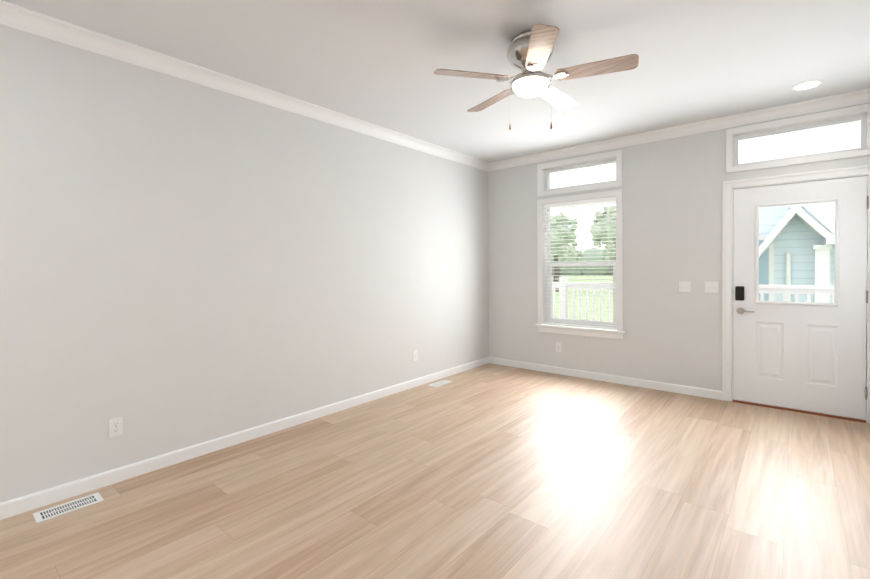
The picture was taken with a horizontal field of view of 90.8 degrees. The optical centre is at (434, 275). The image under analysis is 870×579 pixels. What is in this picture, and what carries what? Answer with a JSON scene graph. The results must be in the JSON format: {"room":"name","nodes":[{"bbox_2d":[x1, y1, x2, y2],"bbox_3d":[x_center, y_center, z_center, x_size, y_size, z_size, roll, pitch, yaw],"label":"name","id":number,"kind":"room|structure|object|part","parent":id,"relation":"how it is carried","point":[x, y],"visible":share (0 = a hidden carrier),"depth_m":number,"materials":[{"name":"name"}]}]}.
{"room":"empty living room","nodes":[
{"label":"empty living room","id":0,"kind":"room"},
{"bbox_2d":[0,25,488,502],"bbox_3d":[-2.017,-0.077,2.778,0.140,2.740,8.675,0,1,40],"label":"wall","id":1,"kind":"structure","parent":0,"point":[184,264],"depth_m":3.03,"materials":[{"name":"paint"}]},
{"bbox_2d":[109,417,122,437],"bbox_3d":[-1.999,0.950,2.690,0.008,0.115,0.070,0,1,40],"label":"electrical outlet","id":2,"kind":"object","parent":1,"relation":"attached to","point":[115,427],"visible":1,"depth_m":2.69,"materials":[{"name":"white plastic"}]},
{"bbox_2d":[0,357,487,519],"bbox_3d":[-1.945,1.250,2.751,0.014,0.086,8.395,0,1,40],"label":"baseboard","id":3,"kind":"structure","parent":1,"relation":"attached to","point":[22,504],"depth_m":3.02,"materials":[{"name":"white wood"}]},
{"bbox_2d":[0,0,491,171],"bbox_3d":[-1.942,-1.400,2.681,0.090,0.093,8.395,0,1,40],"label":"crown molding","id":4,"kind":"structure","parent":1,"relation":"attached to","point":[17,17],"depth_m":2.99,"materials":[{"name":"white wood"}]},
{"bbox_2d":[413,350,417,360],"bbox_3d":[-0.219,0.892,4.803,0.008,0.115,0.070,0,1,40],"label":"electrical outlet","id":5,"kind":"object","parent":1,"relation":"attached to","point":[415,355],"visible":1,"depth_m":4.80,"materials":[{"name":"white plastic"}]},
{"bbox_2d":[0,363,869,578],"bbox_3d":[-0.493,1.360,1.531,4.088,0.120,8.675,0,1,40],"label":"floor","id":6,"kind":"structure","parent":0,"point":[491,471],"depth_m":2.46,"materials":[{"name":"beige wood"}]},
{"bbox_2d":[33,492,103,522],"bbox_3d":[-2.053,1.297,2.410,0.132,0.005,0.288,0,1,40],"label":"floor vent","id":7,"kind":"object","parent":6,"relation":"in","point":[37,516],"visible":1,"depth_m":2.40,"materials":[{"name":"white plastic"}]},
{"bbox_2d":[40,496,96,518],"bbox_3d":[-2.053,1.299,2.410,0.098,0.001,0.234,0,1,40],"label":"damper","id":8,"kind":"object","parent":7,"relation":"attached to","point":[66,508],"visible":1,"depth_m":2.41,"materials":[{"name":"grey metal"}]},
{"bbox_2d":[428,380,451,386],"bbox_3d":[0.060,1.233,4.919,0.116,0.005,0.294,0,1,40],"label":"floor vent","id":9,"kind":"object","parent":6,"relation":"in","point":[439,383],"visible":1,"depth_m":4.91,"materials":[{"name":"white plastic"}]},
{"bbox_2d":[3,0,869,162],"bbox_3d":[-0.521,-1.499,1.481,4.088,0.120,8.675,0,1,40],"label":"ceiling","id":10,"kind":"structure","parent":0,"point":[378,62],"depth_m":2.85,"materials":[{"name":"paint"}]},
{"bbox_2d":[434,24,638,129],"bbox_3d":[0.626,-1.194,2.715,1.187,0.557,1.138,0,1,40],"label":"ceiling fan","id":11,"kind":"object","parent":10,"relation":"hanging from","point":[529,54],"visible":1,"depth_m":2.58,"materials":[{"name":"brown wood"}]},
{"bbox_3d":[0.219,-1.216,2.597,0.348,0.033,0.413,0,1,40],"label":"blade","id":12,"kind":"part","parent":11,"relation":"part of","materials":[{"name":"brown wood"}]},
{"bbox_3d":[0.401,-1.225,3.013,0.459,0.033,0.248,0,1,40],"label":"blade","id":13,"kind":"part","parent":11,"relation":"part of","materials":[{"name":"brown wood"}]},
{"bbox_3d":[0.562,-1.214,2.298,0.338,0.033,0.420,0,1,40],"label":"blade","id":14,"kind":"part","parent":11,"relation":"part of","materials":[{"name":"brown wood"}]},
{"bbox_3d":[0.849,-1.228,2.967,0.132,0.033,0.463,0,1,40],"label":"blade","id":15,"kind":"part","parent":11,"relation":"part of","materials":[{"name":"brown wood"}]},
{"bbox_3d":[0.949,-1.222,2.535,0.462,0.033,0.236,0,1,40],"label":"blade","id":16,"kind":"part","parent":11,"relation":"part of","materials":[{"name":"brown wood"}]},
{"bbox_2d":[791,80,823,90],"bbox_3d":[2.941,-1.504,3.393,0.196,0.006,0.196,0,1,40],"label":"recessed light","id":17,"kind":"object","parent":10,"relation":"in","point":[810,84],"visible":1,"depth_m":3.39,"materials":[{"name":"white plastic"}]},
{"bbox_2d":[488,103,869,390],"bbox_3d":[2.242,-0.153,4.769,3.808,2.740,0.140,0,1,40],"label":"wall","id":18,"kind":"structure","parent":0,"point":[672,188],"depth_m":4.62,"materials":[{"name":"paint"}]},
{"bbox_2d":[556,342,560,351],"bbox_3d":[1.526,0.882,5.302,0.070,0.115,0.008,0,1,40],"label":"electrical outlet","id":19,"kind":"object","parent":18,"relation":"attached to","point":[558,346],"visible":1,"depth_m":5.30,"materials":[{"name":"white plastic"}]},
{"bbox_2d":[535,150,624,338],"bbox_3d":[1.739,-0.347,5.168,1.081,2.115,0.190,0,1,40],"label":"window","id":20,"kind":"structure","parent":18,"relation":"in","point":[589,322],"depth_m":5.15,"materials":[{"name":"white plastic"}]},
{"bbox_2d":[544,197,616,329],"bbox_3d":[1.725,-0.141,5.153,0.881,1.504,0.064,0,1,40],"label":"window blinds","id":21,"kind":"object","parent":20,"relation":"attached to","point":[579,203],"visible":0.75,"depth_m":5.13,"materials":[{"name":"white plastic"}]},
{"bbox_2d":[546,159,615,190],"bbox_3d":[1.771,-1.204,5.201,0.929,0.311,0.065,0,1,40],"label":"transom","id":22,"kind":"object","parent":20,"relation":"attached to","point":[581,166],"visible":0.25,"depth_m":5.21,"materials":[{"name":"white plastic"}]},
{"bbox_2d":[488,357,721,399],"bbox_3d":[1.796,1.173,5.078,2.679,0.086,0.014,0,1,40],"label":"baseboard","id":23,"kind":"structure","parent":18,"relation":"attached to","point":[688,390],"depth_m":4.87,"materials":[{"name":"white wood"}]},
{"bbox_2d":[492,88,867,170],"bbox_3d":[2.155,-1.474,4.657,3.570,0.093,0.090,0,1,40],"label":"crown molding","id":24,"kind":"structure","parent":18,"relation":"attached to","point":[857,97],"depth_m":4.25,"materials":[{"name":"white wood"}]},
{"bbox_2d":[678,281,690,292],"bbox_3d":[2.561,0.115,4.404,0.116,0.116,0.018,0,1,40],"label":"switch plate","id":25,"kind":"object","parent":18,"relation":"attached to","point":[684,286],"visible":1,"depth_m":4.41,"materials":[{"name":"white plastic"}]},
{"bbox_2d":[705,281,718,292],"bbox_3d":[2.740,0.116,4.253,0.116,0.116,0.018,0,1,40],"label":"switch plate","id":26,"kind":"object","parent":18,"relation":"attached to","point":[711,287],"visible":1,"depth_m":4.25,"materials":[{"name":"white plastic"}]},
{"bbox_2d":[722,104,869,423],"bbox_3d":[3.276,-0.096,3.906,1.084,2.635,0.190,0,1,40],"label":"door frame","id":27,"kind":"structure","parent":18,"relation":"attached to","point":[726,282],"depth_m":3.91,"materials":[{"name":"white wood"}]},
{"bbox_3d":[3.226,-0.201,3.845,0.579,0.931,0.010,0,1,40],"label":"door glass pane frame","id":28,"kind":"part","parent":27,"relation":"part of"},
{"bbox_2d":[734,114,866,165],"bbox_3d":[3.291,-1.205,3.920,0.951,0.343,0.065,0,1,40],"label":"transom window","id":29,"kind":"structure","parent":18,"relation":"in","point":[862,119],"depth_m":3.86,"materials":[{"name":"white plastic"}]},
{"bbox_2d":[733,176,868,419],"bbox_3d":[3.247,0.187,3.867,0.922,2.032,0.054,0,1,40],"label":"door","id":30,"kind":"structure","parent":18,"relation":"in","point":[807,358],"depth_m":3.81,"materials":[{"name":"white wood"}]},
{"bbox_2d":[735,286,743,300],"bbox_3d":[2.917,0.169,4.107,0.070,0.136,0.024,0,1,40],"label":"keypad","id":31,"kind":"object","parent":30,"relation":"attached to","point":[741,299],"visible":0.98,"depth_m":4.09,"materials":[{"name":"black plastic"}]},
{"bbox_2d":[736,202,834,313],"bbox_3d":[3.158,-0.138,3.892,0.699,1.015,0.079,0,1,40],"label":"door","id":32,"kind":"structure","parent":30,"relation":"attached to","point":[739,292],"depth_m":3.90,"materials":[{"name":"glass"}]},
{"bbox_3d":[2.942,0.337,4.070,0.140,0.064,0.054,0,1,40],"label":"handle","id":33,"kind":"part","parent":32,"relation":"part of","materials":[{"name":"silver metal"}]},
{"bbox_3d":[3.244,-0.202,3.867,0.535,0.887,0.005,0,1,40],"label":"glass","id":34,"kind":"part","parent":32,"relation":"part of","materials":[{"name":"clear glass"}]},
{"bbox_3d":[3.590,0.184,3.569,0.013,1.690,0.040,0,1,40],"label":"door hinges","id":35,"kind":"part","parent":30,"relation":"part of","materials":[{"name":"silver metal"}]},
{"bbox_2d":[868,88,869,102],"bbox_3d":[0.902,-1.386,0.285,0.090,0.093,8.395,0,1,40],"label":"crown molding","id":36,"kind":"structure","parent":18,"relation":"attached to","point":[868,88],"depth_m":3.51,"materials":[{"name":"white wood"}]},
{"bbox_2d":[739,121,859,232],"bbox_3d":[7.978,-2.686,9.118,6.920,3.780,3.730,0,1,40],"label":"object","id":37,"kind":"structure","parent":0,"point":[805,136],"depth_m":8.23,"materials":[{"name":"white"}]},
{"label":"outside","id":38,"kind":"structure","parent":0,"visible":0},
{"bbox_2d":[552,276,612,321],"bbox_3d":[49.306,0.634,66.368,130.000,0.200,154.665,0,1,40],"label":"lawn","id":39,"kind":"structure","parent":38,"point":[591,302],"depth_m":27.62,"materials":[{"name":"green plant"}]},
{"bbox_2d":[550,212,577,291],"bbox_3d":[10.643,-2.080,37.925,4.197,6.972,4.066,0,1,40],"label":"tree","id":40,"kind":"object","parent":39,"relation":"on","point":[555,271],"depth_m":36.77,"materials":[{"name":"green plant"}]},
{"bbox_2d":[551,244,582,279],"bbox_3d":[21.274,-2.616,73.508,8.042,6.598,7.140,0,1,40],"label":"tree","id":41,"kind":"object","parent":39,"relation":"on","point":[572,255],"depth_m":70.83,"materials":[{"name":"green plant"}]},
{"bbox_2d":[552,247,612,274],"bbox_3d":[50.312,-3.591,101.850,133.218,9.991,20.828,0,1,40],"label":"tree","id":42,"kind":"object","parent":39,"relation":"on","point":[597,272],"depth_m":101.61,"materials":[{"name":"green plant"}]},
{"bbox_2d":[590,205,615,254],"bbox_3d":[14.396,-2.089,33.508,4.582,7.070,4.508,0,1,40],"label":"tree","id":43,"kind":"object","parent":39,"relation":"on","point":[605,235],"depth_m":33.06,"materials":[{"name":"green plant"}]},
{"bbox_2d":[601,249,615,266],"bbox_3d":[30.817,-2.535,70.436,7.140,6.355,7.158,0,1,40],"label":"tree","id":44,"kind":"object","parent":39,"relation":"on","point":[609,258],"depth_m":69.95,"materials":[{"name":"green plant"}]},
{"bbox_2d":[552,277,833,320],"bbox_3d":[3.310,1.047,5.268,7.828,1.999,1.949,0,1,40],"label":"railing","id":45,"kind":"object","parent":39,"relation":"on","point":[781,288],"depth_m":6.86,"materials":[{"name":"white wood"}]},
{"bbox_2d":[759,205,834,302],"bbox_3d":[9.068,-0.174,10.442,6.300,4.149,6.000,0,1,40],"label":"wall","id":46,"kind":"structure","parent":39,"relation":"on","point":[766,222],"depth_m":8.30,"materials":[{"name":"blue"}]},
{"bbox_2d":[759,204,834,302],"bbox_3d":[7.470,0.307,7.484,5.330,3.318,0.599,0,1,40],"label":"trim","id":47,"kind":"structure","parent":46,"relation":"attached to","point":[821,259],"depth_m":7.87,"materials":[{"name":"white"}]},
{"bbox_2d":[759,240,768,300],"bbox_3d":[6.450,-0.077,8.655,0.440,1.270,0.007,0,1,40],"label":"glass pane","id":48,"kind":"object","parent":47,"relation":"attached to","point":[763,262],"depth_m":8.55,"materials":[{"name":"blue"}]}
]}

